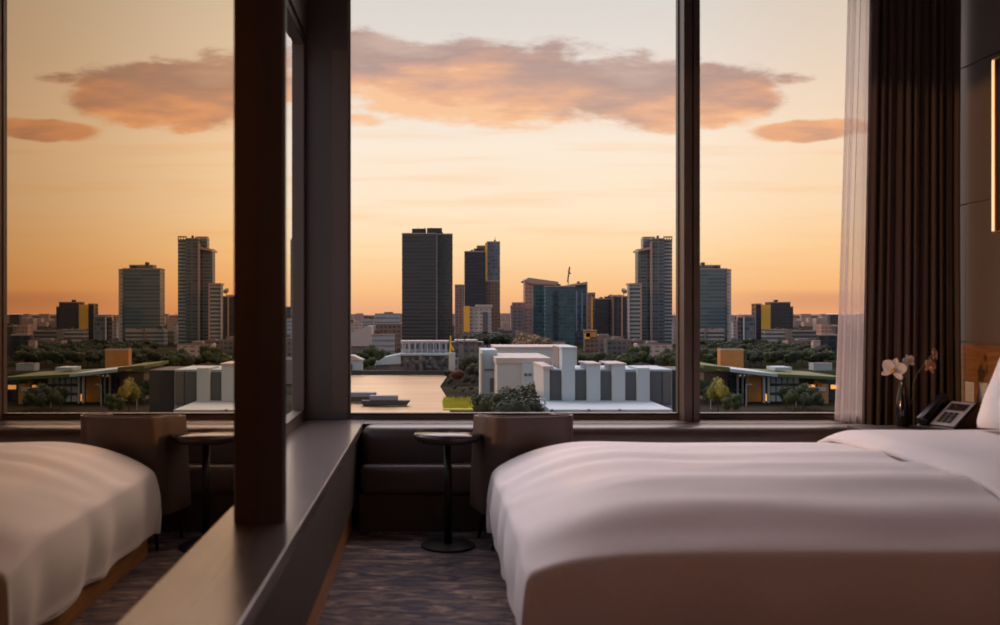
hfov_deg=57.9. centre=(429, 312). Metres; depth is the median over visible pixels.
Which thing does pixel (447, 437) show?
side table
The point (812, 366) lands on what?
apartment block
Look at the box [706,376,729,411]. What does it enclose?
tree
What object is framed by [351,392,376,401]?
boat
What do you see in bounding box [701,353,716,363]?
tree
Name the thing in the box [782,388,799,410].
tree
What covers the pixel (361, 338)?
warehouse
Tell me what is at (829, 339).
apartment block
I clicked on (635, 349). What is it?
tree
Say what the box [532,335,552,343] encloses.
tree
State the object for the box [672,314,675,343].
tower block
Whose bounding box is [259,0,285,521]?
window frame
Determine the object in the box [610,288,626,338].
office tower
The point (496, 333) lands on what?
block
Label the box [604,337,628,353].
block
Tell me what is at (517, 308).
tower block
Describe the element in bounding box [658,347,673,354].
tree
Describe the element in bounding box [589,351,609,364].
tree
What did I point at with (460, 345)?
lattice frame
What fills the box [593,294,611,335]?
office tower
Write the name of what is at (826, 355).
tree
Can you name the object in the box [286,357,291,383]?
apartment block
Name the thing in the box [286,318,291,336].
apartment block
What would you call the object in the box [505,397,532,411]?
tree
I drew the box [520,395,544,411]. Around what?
tree
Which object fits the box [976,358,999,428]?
pillow
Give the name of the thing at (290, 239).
residential tower
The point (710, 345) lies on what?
tree
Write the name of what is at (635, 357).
tree
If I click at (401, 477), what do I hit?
window bench
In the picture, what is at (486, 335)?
tree
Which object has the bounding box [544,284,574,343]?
office tower
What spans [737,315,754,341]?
office tower
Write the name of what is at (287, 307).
apartment block
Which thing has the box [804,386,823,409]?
tree
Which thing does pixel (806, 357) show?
tree
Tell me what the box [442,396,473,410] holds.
reed bed
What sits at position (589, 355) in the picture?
tree
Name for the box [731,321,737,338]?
tower block
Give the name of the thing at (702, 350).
tree
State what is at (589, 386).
building
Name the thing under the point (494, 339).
tree
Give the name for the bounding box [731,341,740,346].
tree
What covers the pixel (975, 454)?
sheet
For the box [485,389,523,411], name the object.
tree
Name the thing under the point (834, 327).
apartment block
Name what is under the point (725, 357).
block
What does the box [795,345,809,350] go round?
tree
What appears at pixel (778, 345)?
tree
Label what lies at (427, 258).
skyscraper
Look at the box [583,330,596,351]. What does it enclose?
apartment block
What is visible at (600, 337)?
block
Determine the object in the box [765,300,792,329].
office tower
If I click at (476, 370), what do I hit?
tree
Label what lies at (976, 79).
trim
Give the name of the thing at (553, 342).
block
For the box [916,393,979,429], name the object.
desk phone
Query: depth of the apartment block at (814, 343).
589.98 m
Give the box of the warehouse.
[351,326,372,354]
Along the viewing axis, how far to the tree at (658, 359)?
431.95 m
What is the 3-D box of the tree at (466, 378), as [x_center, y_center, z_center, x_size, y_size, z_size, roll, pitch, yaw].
[15.009,27.582,369.965,4.495,4.846,4.481,0,0,14]
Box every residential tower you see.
[290,239,291,317]
[626,283,641,339]
[633,236,671,342]
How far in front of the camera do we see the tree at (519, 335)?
638.62 m
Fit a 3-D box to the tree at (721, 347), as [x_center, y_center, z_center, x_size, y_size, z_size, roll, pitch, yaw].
[180.618,24.915,555.409,9.306,10.192,10.630,0,0,-17]
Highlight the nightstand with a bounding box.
[847,425,999,429]
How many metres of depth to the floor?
4.31 m
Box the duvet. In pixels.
[486,441,999,624]
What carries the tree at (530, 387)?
on the ground
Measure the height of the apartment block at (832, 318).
28.592 m
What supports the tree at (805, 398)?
on the ground
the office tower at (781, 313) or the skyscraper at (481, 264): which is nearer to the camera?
the office tower at (781, 313)
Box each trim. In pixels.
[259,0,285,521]
[363,419,842,426]
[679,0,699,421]
[960,52,999,204]
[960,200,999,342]
[961,0,999,68]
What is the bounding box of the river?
[351,375,449,411]
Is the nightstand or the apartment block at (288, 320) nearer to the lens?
the nightstand
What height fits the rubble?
8.074 m
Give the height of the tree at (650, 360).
7.078 m
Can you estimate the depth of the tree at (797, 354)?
491.38 m
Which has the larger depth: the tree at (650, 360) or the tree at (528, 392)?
the tree at (650, 360)
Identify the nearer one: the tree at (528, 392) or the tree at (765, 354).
the tree at (528, 392)
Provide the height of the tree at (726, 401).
6.156 m
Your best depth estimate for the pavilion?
303.99 m
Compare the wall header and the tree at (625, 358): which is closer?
the wall header
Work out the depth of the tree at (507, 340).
686.23 m
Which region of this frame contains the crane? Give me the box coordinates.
[449,335,454,370]
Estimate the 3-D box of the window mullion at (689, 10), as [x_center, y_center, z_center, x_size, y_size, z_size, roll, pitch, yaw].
[1.677,-0.812,5.840,0.102,3.015,0.160,0,0,0]
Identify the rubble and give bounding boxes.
[403,356,448,369]
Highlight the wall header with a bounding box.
[286,0,306,36]
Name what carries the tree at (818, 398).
on the ground
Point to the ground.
(448, 391)
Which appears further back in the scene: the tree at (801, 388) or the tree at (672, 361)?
the tree at (672, 361)
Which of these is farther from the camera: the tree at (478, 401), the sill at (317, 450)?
the tree at (478, 401)
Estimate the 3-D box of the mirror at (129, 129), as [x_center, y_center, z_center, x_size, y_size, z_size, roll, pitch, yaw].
[-0.555,-0.854,0.685,0.021,3.091,4.570,0,0,0]
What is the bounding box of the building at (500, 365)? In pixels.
[479,344,576,395]
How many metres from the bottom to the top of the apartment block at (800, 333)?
15.660 m
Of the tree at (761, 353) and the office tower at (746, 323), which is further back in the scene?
the office tower at (746, 323)
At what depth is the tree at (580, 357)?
448.39 m
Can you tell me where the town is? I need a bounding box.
[351,313,827,329]
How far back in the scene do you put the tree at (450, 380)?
364.36 m
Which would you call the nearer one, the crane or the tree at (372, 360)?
the crane
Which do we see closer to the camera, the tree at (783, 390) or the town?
the tree at (783, 390)
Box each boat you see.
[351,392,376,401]
[361,395,409,404]
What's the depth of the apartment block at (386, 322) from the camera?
720.04 m
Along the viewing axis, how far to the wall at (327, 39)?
5.86 m
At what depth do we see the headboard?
5.59 m
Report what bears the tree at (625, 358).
on the ground
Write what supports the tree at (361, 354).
on the ground
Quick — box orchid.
[881,348,937,403]
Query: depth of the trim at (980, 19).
5.58 m
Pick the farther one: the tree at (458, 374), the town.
the town
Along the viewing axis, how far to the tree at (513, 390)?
214.72 m
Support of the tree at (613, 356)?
on the ground
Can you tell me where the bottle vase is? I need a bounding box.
[895,377,909,426]
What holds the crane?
on the ground
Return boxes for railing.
[525,398,545,404]
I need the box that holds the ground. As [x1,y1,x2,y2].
[286,316,836,414]
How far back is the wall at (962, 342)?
5.60 m
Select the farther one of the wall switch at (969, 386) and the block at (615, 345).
the block at (615, 345)
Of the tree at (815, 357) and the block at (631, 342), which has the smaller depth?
the tree at (815, 357)
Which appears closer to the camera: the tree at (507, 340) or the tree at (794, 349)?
the tree at (794, 349)
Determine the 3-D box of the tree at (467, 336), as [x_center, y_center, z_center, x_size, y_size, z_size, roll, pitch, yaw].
[32.055,23.129,700.971,15.091,13.774,17.239,0,0,-20]
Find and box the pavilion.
[700,362,835,403]
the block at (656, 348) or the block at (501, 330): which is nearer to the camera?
the block at (656, 348)
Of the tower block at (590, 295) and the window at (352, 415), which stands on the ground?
the tower block at (590, 295)
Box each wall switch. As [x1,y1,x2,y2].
[965,382,974,401]
[979,382,988,402]
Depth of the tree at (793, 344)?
615.58 m
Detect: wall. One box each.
[292,0,833,511]
[351,370,457,374]
[960,51,999,345]
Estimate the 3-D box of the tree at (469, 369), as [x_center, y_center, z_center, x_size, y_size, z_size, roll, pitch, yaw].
[18.735,26.119,399.763,6.741,7.779,6.351,0,0,-1]
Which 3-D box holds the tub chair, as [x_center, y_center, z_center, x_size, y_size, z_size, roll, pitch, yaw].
[0.533,0.929,5.087,0.537,0.745,0.400,0,0,-13]
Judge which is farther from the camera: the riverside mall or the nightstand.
the riverside mall
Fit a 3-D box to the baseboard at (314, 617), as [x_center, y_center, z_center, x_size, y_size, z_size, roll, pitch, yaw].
[-0.517,1.212,1.900,0.095,0.176,7.000,0,0,0]
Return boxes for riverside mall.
[400,339,483,372]
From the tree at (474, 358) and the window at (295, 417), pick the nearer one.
the window at (295, 417)
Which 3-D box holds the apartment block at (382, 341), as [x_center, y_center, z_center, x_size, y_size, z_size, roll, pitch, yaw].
[-31.333,21.053,603.350,15.149,17.893,6.916,0,0,0]
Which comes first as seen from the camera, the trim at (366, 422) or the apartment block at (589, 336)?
the trim at (366, 422)
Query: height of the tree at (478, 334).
14.916 m
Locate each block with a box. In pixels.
[286,306,289,317]
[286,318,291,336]
[286,335,291,356]
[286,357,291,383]
[351,317,373,333]
[372,331,394,353]
[375,312,401,350]
[455,284,463,336]
[462,304,492,334]
[484,332,512,347]
[491,328,511,333]
[510,302,523,332]
[510,331,529,337]
[551,341,564,343]
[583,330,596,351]
[587,292,594,329]
[597,334,623,350]
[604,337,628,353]
[629,339,652,347]
[634,341,672,356]
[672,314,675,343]
[717,349,743,369]
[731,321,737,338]
[761,327,791,342]
[782,339,810,345]
[792,328,815,339]
[809,363,831,369]
[811,340,819,347]
[816,314,837,333]
[816,334,837,357]
[832,323,837,333]
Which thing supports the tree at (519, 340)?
on the ground
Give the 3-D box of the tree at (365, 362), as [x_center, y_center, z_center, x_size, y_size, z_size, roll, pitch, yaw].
[-33.403,26.754,459.928,5.054,6.507,5.133,0,0,36]
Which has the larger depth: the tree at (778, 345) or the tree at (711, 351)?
the tree at (778, 345)
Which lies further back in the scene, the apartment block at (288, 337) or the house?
the apartment block at (288, 337)
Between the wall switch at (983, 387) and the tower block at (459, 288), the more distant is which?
the tower block at (459, 288)
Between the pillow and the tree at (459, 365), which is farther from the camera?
the tree at (459, 365)
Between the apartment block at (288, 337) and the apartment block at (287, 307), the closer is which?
the apartment block at (288, 337)
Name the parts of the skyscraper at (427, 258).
roof crown, roof crown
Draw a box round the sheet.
[818,429,999,498]
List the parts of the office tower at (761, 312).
gold panel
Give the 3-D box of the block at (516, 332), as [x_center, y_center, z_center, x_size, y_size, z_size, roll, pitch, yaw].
[76.000,22.640,765.850,16.600,14.720,12.300,0,0,0]
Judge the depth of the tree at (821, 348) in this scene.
553.36 m
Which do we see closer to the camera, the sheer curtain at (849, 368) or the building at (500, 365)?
the sheer curtain at (849, 368)
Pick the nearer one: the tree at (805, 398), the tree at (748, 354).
the tree at (805, 398)
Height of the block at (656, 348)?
10.373 m
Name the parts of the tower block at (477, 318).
gold panel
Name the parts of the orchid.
flower, flower, stem, flower, flower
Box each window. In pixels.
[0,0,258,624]
[286,0,304,434]
[349,0,678,418]
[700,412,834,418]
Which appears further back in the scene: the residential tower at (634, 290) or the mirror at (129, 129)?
the residential tower at (634, 290)
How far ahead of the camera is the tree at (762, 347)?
572.80 m
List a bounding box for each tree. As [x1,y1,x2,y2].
[353,351,364,357]
[361,347,373,359]
[363,360,369,368]
[367,345,378,365]
[367,356,375,366]
[374,349,385,360]
[382,351,393,358]
[443,370,451,375]
[445,377,453,384]
[449,369,465,384]
[458,362,464,371]
[459,354,476,374]
[460,334,479,340]
[461,374,471,382]
[465,363,478,378]
[466,355,478,378]
[469,392,492,411]
[472,332,483,337]
[473,366,478,376]
[479,332,494,347]
[485,333,504,345]
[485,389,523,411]
[491,396,512,411]
[500,386,521,394]
[503,336,514,343]
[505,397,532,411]
[511,337,527,343]
[514,332,537,338]
[514,387,540,401]
[517,381,535,393]
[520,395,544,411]
[522,338,536,343]
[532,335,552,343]
[577,353,586,364]
[585,354,592,360]
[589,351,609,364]
[610,354,618,360]
[615,352,633,364]
[627,346,640,364]
[631,354,639,363]
[637,351,648,364]
[639,345,650,355]
[647,356,655,364]
[653,355,666,365]
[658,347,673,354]
[660,351,674,365]
[667,355,675,365]
[700,348,707,361]
[700,380,710,402]
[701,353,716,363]
[702,385,711,405]
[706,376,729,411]
[707,342,723,348]
[709,348,719,363]
[715,345,730,349]
[721,396,731,411]
[728,393,742,411]
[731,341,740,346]
[737,343,746,349]
[739,339,748,343]
[745,351,753,365]
[748,353,759,366]
[749,337,758,344]
[754,350,766,365]
[757,345,767,350]
[762,351,778,365]
[767,350,781,365]
[771,343,782,348]
[776,385,796,408]
[777,349,789,365]
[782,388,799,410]
[783,354,794,366]
[789,342,800,347]
[789,350,801,367]
[794,349,808,365]
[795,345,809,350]
[795,382,809,407]
[799,392,814,411]
[801,350,815,362]
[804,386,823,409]
[809,351,823,362]
[811,392,824,410]
[816,344,831,351]
[817,350,829,362]
[825,350,836,362]
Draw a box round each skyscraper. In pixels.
[402,227,452,340]
[464,239,499,330]
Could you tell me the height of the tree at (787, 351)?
9.661 m
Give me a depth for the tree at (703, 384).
298.84 m
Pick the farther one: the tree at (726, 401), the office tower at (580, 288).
the office tower at (580, 288)
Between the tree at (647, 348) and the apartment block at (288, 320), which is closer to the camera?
the tree at (647, 348)
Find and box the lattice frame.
[457,337,464,369]
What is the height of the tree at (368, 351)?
11.142 m
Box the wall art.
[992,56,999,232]
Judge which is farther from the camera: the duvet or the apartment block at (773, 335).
the apartment block at (773, 335)
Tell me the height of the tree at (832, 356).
8.359 m
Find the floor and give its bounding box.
[317,512,515,624]
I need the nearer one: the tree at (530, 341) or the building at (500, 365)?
the building at (500, 365)
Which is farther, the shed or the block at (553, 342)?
the block at (553, 342)
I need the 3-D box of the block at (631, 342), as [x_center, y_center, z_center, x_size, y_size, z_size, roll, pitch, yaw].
[163.333,25.067,705.850,20.600,9.867,12.300,0,0,0]
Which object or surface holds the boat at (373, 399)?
on the river
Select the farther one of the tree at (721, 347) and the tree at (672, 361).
the tree at (721, 347)
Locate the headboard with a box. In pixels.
[961,344,999,406]
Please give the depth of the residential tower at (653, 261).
902.03 m
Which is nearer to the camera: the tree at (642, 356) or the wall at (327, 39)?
the wall at (327, 39)
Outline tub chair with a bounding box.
[470,412,572,549]
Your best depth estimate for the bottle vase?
5.30 m
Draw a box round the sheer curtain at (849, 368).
[834,0,868,423]
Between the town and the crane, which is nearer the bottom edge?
the crane
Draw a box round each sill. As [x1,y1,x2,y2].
[178,419,364,624]
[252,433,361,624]
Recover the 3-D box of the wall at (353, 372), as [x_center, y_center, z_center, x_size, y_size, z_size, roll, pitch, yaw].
[-14.081,28.900,435.500,59.238,2.200,3.000,0,0,0]
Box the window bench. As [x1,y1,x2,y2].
[359,424,871,531]
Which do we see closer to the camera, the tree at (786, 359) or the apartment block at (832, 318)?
the tree at (786, 359)
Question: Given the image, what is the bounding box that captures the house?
[351,355,363,369]
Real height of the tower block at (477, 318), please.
39.042 m
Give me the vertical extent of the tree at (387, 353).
10.189 m
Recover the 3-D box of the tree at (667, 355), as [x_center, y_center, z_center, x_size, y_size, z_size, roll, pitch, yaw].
[113.882,24.169,434.551,10.244,11.688,11.703,0,0,25]
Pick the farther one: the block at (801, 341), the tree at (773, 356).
the block at (801, 341)
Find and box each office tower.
[521,278,558,336]
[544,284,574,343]
[565,281,586,343]
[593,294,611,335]
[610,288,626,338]
[700,262,730,341]
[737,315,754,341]
[751,303,769,339]
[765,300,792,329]
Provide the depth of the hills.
8499.91 m
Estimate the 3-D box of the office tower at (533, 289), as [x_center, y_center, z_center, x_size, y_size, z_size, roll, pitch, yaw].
[111.372,-2.661,918.500,34.381,65.321,43.000,0,0,0]
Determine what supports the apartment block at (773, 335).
on the ground
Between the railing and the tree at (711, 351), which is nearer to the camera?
the railing
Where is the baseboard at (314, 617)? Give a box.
[307,511,351,624]
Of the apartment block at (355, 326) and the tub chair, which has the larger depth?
the apartment block at (355, 326)
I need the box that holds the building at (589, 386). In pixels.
[533,345,675,411]
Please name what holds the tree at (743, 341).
on the ground
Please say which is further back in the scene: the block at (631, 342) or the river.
the block at (631, 342)
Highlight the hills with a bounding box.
[364,313,837,315]
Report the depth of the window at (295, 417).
5.79 m
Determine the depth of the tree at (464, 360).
412.07 m
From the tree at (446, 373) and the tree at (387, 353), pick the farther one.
the tree at (387, 353)
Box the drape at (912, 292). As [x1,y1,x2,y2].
[862,0,961,424]
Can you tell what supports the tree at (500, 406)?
on the ground
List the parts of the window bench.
seat, backrest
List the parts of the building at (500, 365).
corner post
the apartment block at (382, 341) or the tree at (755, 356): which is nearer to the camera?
the tree at (755, 356)
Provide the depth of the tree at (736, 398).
260.69 m
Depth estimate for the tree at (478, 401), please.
219.09 m
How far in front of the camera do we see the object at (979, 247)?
5.59 m
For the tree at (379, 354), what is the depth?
488.87 m
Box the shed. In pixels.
[375,353,400,369]
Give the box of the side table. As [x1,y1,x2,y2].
[414,428,481,552]
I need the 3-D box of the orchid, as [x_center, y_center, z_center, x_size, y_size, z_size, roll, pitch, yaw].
[2.846,0.392,5.325,0.380,0.365,0.117,0,0,0]
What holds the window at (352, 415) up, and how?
in the wall at (327, 39)
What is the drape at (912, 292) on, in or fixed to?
hanging from the ceiling
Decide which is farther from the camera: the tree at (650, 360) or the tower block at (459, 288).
the tower block at (459, 288)
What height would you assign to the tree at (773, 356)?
9.579 m
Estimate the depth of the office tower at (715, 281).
900.05 m
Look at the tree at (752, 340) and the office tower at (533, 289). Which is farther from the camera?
the office tower at (533, 289)
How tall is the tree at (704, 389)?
6.819 m
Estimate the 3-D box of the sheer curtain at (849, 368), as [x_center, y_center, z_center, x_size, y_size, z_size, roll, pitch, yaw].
[2.794,-0.550,5.835,0.379,3.640,0.047,0,0,0]
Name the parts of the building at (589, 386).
wall panel, wall panel, wall panel, wall panel, wall panel, wall panel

